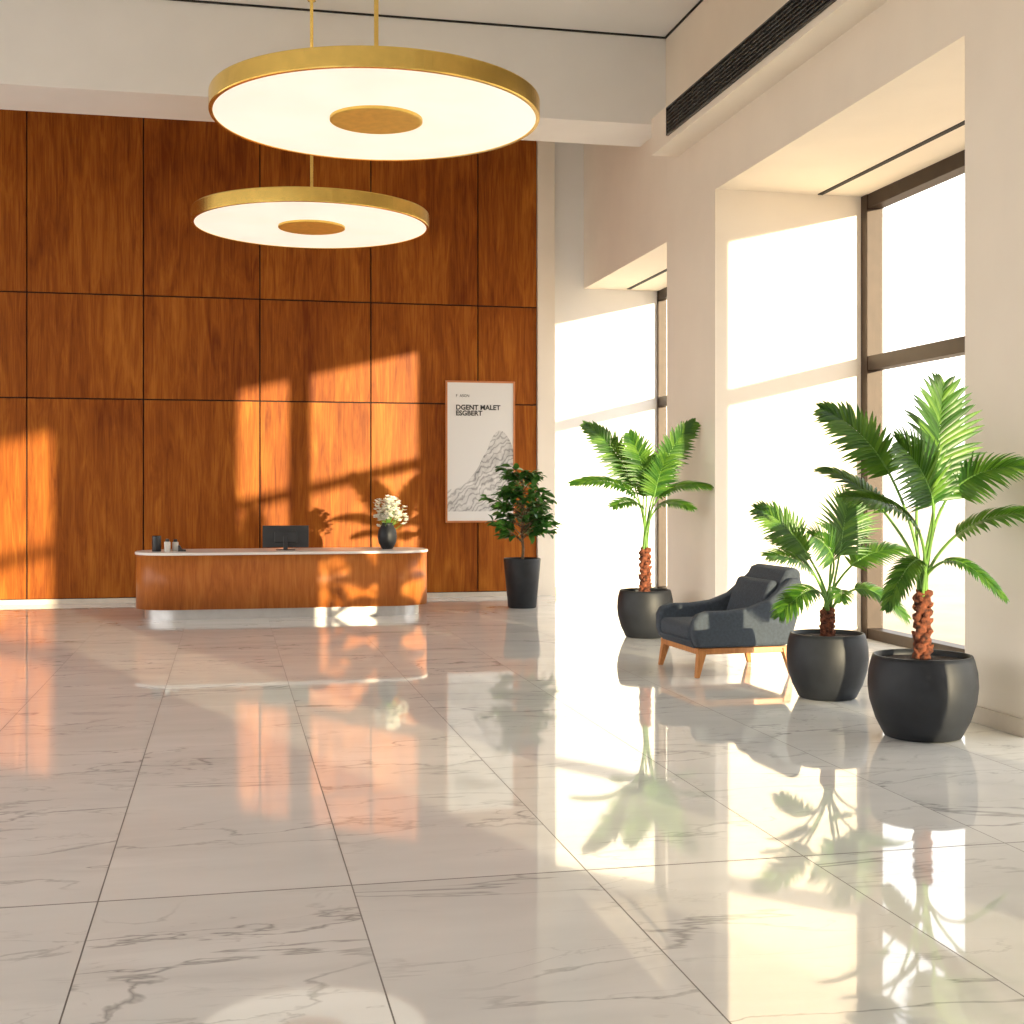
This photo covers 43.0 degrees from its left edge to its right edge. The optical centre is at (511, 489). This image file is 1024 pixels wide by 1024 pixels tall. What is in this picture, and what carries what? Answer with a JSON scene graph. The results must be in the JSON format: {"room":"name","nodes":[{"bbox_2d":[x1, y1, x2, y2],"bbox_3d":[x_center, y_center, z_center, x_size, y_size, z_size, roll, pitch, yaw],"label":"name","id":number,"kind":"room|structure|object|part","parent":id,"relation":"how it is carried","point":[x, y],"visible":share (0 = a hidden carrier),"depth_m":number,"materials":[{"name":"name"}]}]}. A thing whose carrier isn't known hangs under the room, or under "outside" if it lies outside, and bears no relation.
{"room":"lobby","nodes":[
{"label":"lobby","id":0,"kind":"room"},
{"bbox_2d":[0,0,665,146],"bbox_3d":[-5.244,-5.415,16.204,14.670,1.170,1.100,0,0,-12],"label":"ceiling beam","id":1,"kind":"structure","parent":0,"point":[158,59],"depth_m":16.16,"materials":[{"name":"white paint"}]},
{"bbox_2d":[201,0,699,36],"bbox_3d":[-1.889,-6.125,4.194,16.700,0.250,32.600,0,0,-12],"label":"ceiling","id":2,"kind":"structure","parent":0,"point":[638,17],"depth_m":16.27,"materials":[{"name":"paint"}]},
{"bbox_2d":[191,0,428,248],"bbox_3d":[-2.451,-4.598,15.903,2.868,2.805,2.868,0,0,-12],"label":"pendant lamp","id":3,"kind":"object","parent":2,"relation":"hanging from","point":[311,217],"visible":1,"depth_m":15.43,"materials":[{"name":"gold metal"}]},
{"bbox_2d":[194,202,425,247],"bbox_3d":[-2.451,-3.243,15.903,2.800,0.044,2.800,0,0,-12],"label":"diffuser","id":4,"kind":"object","parent":3,"relation":"attached to","point":[277,224],"depth_m":15.66,"materials":[{"name":"beige plastic"}]},
{"bbox_3d":[-2.451,-4.680,15.903,0.100,2.640,0.100,0,0,-12],"label":"rod","id":5,"kind":"part","parent":3,"relation":"part of","materials":[{"name":"gold metal"}]},
{"bbox_2d":[208,0,539,160],"bbox_3d":[-1.190,-4.612,11.399,2.868,2.775,2.868,0,0,-12],"label":"pendant lamp","id":6,"kind":"object","parent":2,"relation":"hanging from","point":[376,102],"visible":1,"depth_m":10.97,"materials":[{"name":"gold metal"}]},
{"bbox_2d":[212,68,535,159],"bbox_3d":[-1.190,-3.273,11.399,2.800,0.044,2.800,0,0,-12],"label":"diffuser","id":7,"kind":"object","parent":6,"relation":"attached to","point":[338,113],"depth_m":11.14,"materials":[{"name":"beige plastic"}]},
{"bbox_3d":[-1.190,-4.695,11.399,0.100,2.610,0.100,0,0,-12],"label":"rod","id":8,"kind":"part","parent":6,"relation":"part of","materials":[{"name":"gold metal"}]},
{"bbox_2d":[0,594,1023,1023],"bbox_3d":[-1.889,1.825,4.194,16.700,0.250,32.600,0,0,-12],"label":"floor","id":9,"kind":"structure","parent":0,"point":[480,809],"depth_m":6.42,"materials":[{"name":"tile"}]},
{"bbox_2d":[135,547,427,619],"bbox_3d":[-3.115,1.260,17.795,3.930,0.880,1.190,0,0,-12],"label":"reception desk","id":10,"kind":"object","parent":9,"relation":"on","point":[234,583],"visible":0.92,"depth_m":17.24,"materials":[{"name":"brown wood"}]},
{"bbox_2d":[152,536,160,551],"bbox_3d":[-4.740,0.715,17.338,0.120,0.210,0.120,0,0,-12],"label":"pen cup","id":11,"kind":"object","parent":10,"relation":"on","point":[156,540],"visible":1,"depth_m":17.29,"materials":[{"name":"black plastic"}]},
{"bbox_2d":[164,539,170,551],"bbox_3d":[-4.592,0.735,17.319,0.084,0.170,0.084,0,0,-12],"label":"lotion bottle","id":12,"kind":"object","parent":10,"relation":"on","point":[167,545],"visible":1,"depth_m":17.29,"materials":[{"name":"white plastic"}]},
{"bbox_2d":[172,539,178,550],"bbox_3d":[-4.516,0.740,17.438,0.084,0.160,0.084,0,0,-12],"label":"lotion bottle","id":13,"kind":"object","parent":10,"relation":"on","point":[175,543],"visible":1,"depth_m":17.40,"materials":[{"name":"white plastic"}]},
{"bbox_2d":[135,547,427,555],"bbox_3d":[-3.115,0.838,17.795,3.930,0.035,1.190,0,0,-12],"label":"countertop","id":14,"kind":"structure","parent":10,"relation":"on","point":[341,550],"depth_m":17.43,"materials":[{"name":"white stone"}]},
{"bbox_2d":[263,525,308,549],"bbox_3d":[-3.089,0.652,17.750,0.620,0.335,0.180,0,0,-6],"label":"computer monitor","id":15,"kind":"object","parent":10,"relation":"on","point":[285,537],"visible":1,"depth_m":17.72,"materials":[{"name":"black plastic"}]},
{"bbox_2d":[373,495,408,548],"bbox_3d":[-1.690,0.442,18.064,0.509,0.756,0.620,0,0,-12],"label":"flower vase","id":16,"kind":"object","parent":10,"relation":"on","point":[387,535],"visible":1,"depth_m":17.97,"materials":[{"name":"grey ceramic"}]},
{"bbox_2d":[479,463,562,608],"bbox_3d":[0.137,0.657,18.801,1.220,2.086,1.184,0,0,-12],"label":"potted ficus","id":17,"kind":"object","parent":9,"relation":"on","point":[522,573],"visible":1,"depth_m":18.65,"materials":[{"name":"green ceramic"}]},
{"bbox_2d":[567,418,713,638],"bbox_3d":[1.408,0.432,14.914,1.638,2.536,1.023,0,0,-12],"label":"potted palm","id":18,"kind":"object","parent":9,"relation":"on","point":[637,608],"visible":0.99,"depth_m":14.88,"materials":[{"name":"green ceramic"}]},
{"bbox_2d":[656,563,801,677],"bbox_3d":[2.055,1.211,12.323,1.115,0.978,1.000,0,0,-14],"label":"armchair","id":19,"kind":"object","parent":9,"relation":"on","point":[738,620],"visible":0.97,"depth_m":11.93,"materials":[{"name":"fabric"}]},
{"bbox_2d":[661,617,692,639],"bbox_3d":[1.905,1.302,12.285,0.795,0.155,0.760,0,0,-14],"label":"seat cushion","id":20,"kind":"object","parent":19,"relation":"on","point":[672,628],"depth_m":12.21,"materials":[{"name":"fabric"}]},
{"bbox_3d":[1.974,1.405,12.303,0.922,0.070,0.800,0,0,-14],"label":"seat","id":21,"kind":"part","parent":19,"relation":"part of","materials":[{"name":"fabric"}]},
{"bbox_3d":[1.931,1.121,12.748,1.085,0.618,0.115,0,0,-14],"label":"arm","id":22,"kind":"part","parent":19,"relation":"part of","materials":[{"name":"fabric"}]},
{"bbox_3d":[2.150,1.121,11.891,1.085,0.618,0.115,0,0,-14],"label":"arm","id":23,"kind":"part","parent":19,"relation":"part of","materials":[{"name":"fabric"}]},
{"bbox_2d":[727,576,776,609],"bbox_3d":[2.269,1.056,12.378,0.218,0.433,0.740,0,0,-14],"label":"cushion","id":24,"kind":"object","parent":19,"relation":"on","point":[747,591],"depth_m":12.35,"materials":[{"name":"fabric"}]},
{"bbox_3d":[2.426,1.061,12.418,0.348,0.678,0.800,0,0,-14],"label":"backrest","id":25,"kind":"part","parent":19,"relation":"part of","materials":[{"name":"fabric"}]},
{"bbox_2d":[748,484,910,700],"bbox_3d":[2.602,0.820,10.590,1.262,1.761,1.117,0,0,22],"label":"potted palm","id":26,"kind":"object","parent":9,"relation":"on","point":[826,663],"visible":0.92,"depth_m":10.51,"materials":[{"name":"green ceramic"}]},
{"bbox_2d":[811,371,1023,742],"bbox_3d":[2.810,0.443,8.926,1.489,2.514,1.088,0,0,-3],"label":"potted palm","id":27,"kind":"object","parent":9,"relation":"on","point":[923,694],"visible":1,"depth_m":8.79,"materials":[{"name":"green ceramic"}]},
{"bbox_2d":[503,557,540,608],"bbox_3d":[0.148,1.343,18.815,0.544,0.715,0.544,0,0,-12],"label":"pot","id":28,"kind":"object","parent":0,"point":[521,573],"depth_m":18.61,"materials":[{"name":"grey ceramic"}]},
{"bbox_2d":[555,142,666,587],"bbox_3d":[-5.327,-2.150,19.932,16.700,7.700,0.300,0,0,-12],"label":"wall","id":29,"kind":"structure","parent":0,"point":[606,340],"depth_m":21.22,"materials":[{"name":"white paint"}]},
{"bbox_2d":[0,591,506,604],"bbox_3d":[-6.377,1.665,19.513,13.870,0.070,0.072,0,0,-12],"label":"baseboard","id":30,"kind":"structure","parent":29,"relation":"attached to","point":[501,593],"depth_m":19.53,"materials":[{"name":"stone"}]},
{"bbox_2d":[0,109,535,599],"bbox_3d":[-6.378,-2.180,19.518,13.870,7.620,0.060,0,0,-12],"label":"wall paneling","id":31,"kind":"structure","parent":29,"relation":"attached to","point":[166,377],"depth_m":19.89,"materials":[{"name":"brown wood"}]},
{"bbox_2d":[445,380,514,522],"bbox_3d":[-0.505,-0.610,20.748,1.126,2.256,0.040,0,0,-12],"label":"framed poster","id":32,"kind":"object","parent":31,"relation":"attached to","point":[479,415],"visible":0.99,"depth_m":20.72,"materials":[{"name":"white paper"}]},
{"bbox_2d":[536,141,554,595],"bbox_3d":[0.541,-2.150,20.999,0.280,7.700,0.120,0,0,-12],"label":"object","id":33,"kind":"structure","parent":29,"relation":"attached to","point":[545,151],"depth_m":20.95,"materials":[{"name":"beige paint"}]},
{"bbox_2d":[555,585,654,594],"bbox_3d":[1.512,1.637,21.263,1.730,0.125,0.020,0,0,-12],"label":"baseboard","id":34,"kind":"structure","parent":29,"relation":"attached to","point":[591,589],"depth_m":21.20,"materials":[{"name":"stone"}]},
{"bbox_2d":[584,14,690,290],"bbox_3d":[2.432,-4.640,18.900,1.480,2.720,5.030,0,0,-12],"label":"wall","id":35,"kind":"structure","parent":0,"point":[625,187],"depth_m":19.03,"materials":[{"name":"beige paint"}]},
{"bbox_2d":[627,269,666,288],"bbox_3d":[2.413,-3.275,18.849,0.060,0.010,4.800,0,0,-12],"label":"trim","id":36,"kind":"structure","parent":35,"relation":"attached to","point":[665,270],"depth_m":20.19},
{"bbox_2d":[657,287,666,588],"bbox_3d":[3.016,-0.790,18.899,0.140,4.980,5.240,0,0,-12],"label":"frame","id":37,"kind":"object","parent":35,"relation":"attached to","point":[661,294],"visible":0.32,"depth_m":21.38,"materials":[{"name":"brown metal"}]},
{"bbox_2d":[691,0,786,83],"bbox_3d":[5.965,-5.250,3.314,1.730,1.500,26.930,0,0,-12],"label":"wall","id":38,"kind":"structure","parent":0,"point":[717,26],"depth_m":15.35,"materials":[{"name":"beige paint"}]},
{"bbox_2d":[171,0,702,38],"bbox_3d":[-2.150,-5.989,2.038,14.670,0.022,27.900,0,0,-12],"label":"trim","id":39,"kind":"structure","parent":38,"relation":"attached to","point":[196,1],"depth_m":16.52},
{"bbox_2d":[667,129,860,631],"bbox_3d":[3.061,-1.400,15.623,1.950,6.200,1.640,0,0,-12],"label":"wall","id":40,"kind":"structure","parent":0,"point":[764,288],"depth_m":14.85,"materials":[{"name":"beige paint"}]},
{"bbox_2d":[715,0,1020,196],"bbox_3d":[5.984,-3.940,2.479,2.050,1.120,25.290,0,0,-12],"label":"soffit","id":41,"kind":"structure","parent":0,"point":[893,81],"depth_m":12.09,"materials":[{"name":"beige paint"}]},
{"bbox_2d":[666,0,836,135],"bbox_3d":[3.031,-4.295,9.578,0.030,0.324,11.440,0,0,-12],"label":"air vent","id":42,"kind":"object","parent":41,"relation":"attached to","point":[793,15],"visible":1,"depth_m":12.87,"materials":[{"name":"metal"}]},
{"bbox_2d":[651,0,887,156],"bbox_3d":[4.843,-4.280,2.875,0.650,0.440,26.550,0,0,-12],"label":"air vent frame","id":43,"kind":"structure","parent":41,"relation":"attached to","point":[839,17],"depth_m":12.76,"materials":[{"name":"beige paint"}]},
{"bbox_2d":[818,120,964,194],"bbox_3d":[4.136,-3.375,12.040,0.060,0.010,5.760,0,0,-12],"label":"trim","id":44,"kind":"structure","parent":41,"relation":"attached to","point":[962,123],"depth_m":13.07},
{"bbox_2d":[861,150,964,652],"bbox_3d":[6.808,-0.840,2.711,0.200,5.080,25.190,0,0,-12],"label":"frame","id":45,"kind":"object","parent":41,"relation":"attached to","point":[874,361],"visible":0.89,"depth_m":14.85,"materials":[{"name":"brown metal"}]},
{"bbox_2d":[965,0,1023,718],"bbox_3d":[3.485,-0.840,9.303,0.080,5.080,0.750,0,0,-12],"label":"wall","id":46,"kind":"structure","parent":0,"point":[994,50],"depth_m":9.25,"materials":[{"name":"beige paint"}]},
{"bbox_2d":[794,627,1023,737],"bbox_3d":[4.610,1.637,7.973,1.750,0.125,17.250,0,0,-12],"label":"baseboard","id":47,"kind":"structure","parent":46,"relation":"attached to","point":[997,720],"depth_m":9.23,"materials":[{"name":"stone"}]},
{"label":"outside","id":48,"kind":"structure","parent":0,"visible":0},
{"bbox_2d":[883,506,964,644],"bbox_3d":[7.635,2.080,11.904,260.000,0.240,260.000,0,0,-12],"label":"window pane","id":49,"kind":"structure","parent":48,"point":[947,582],"depth_m":30.15,"materials":[{"name":"clear glass"}]}
]}

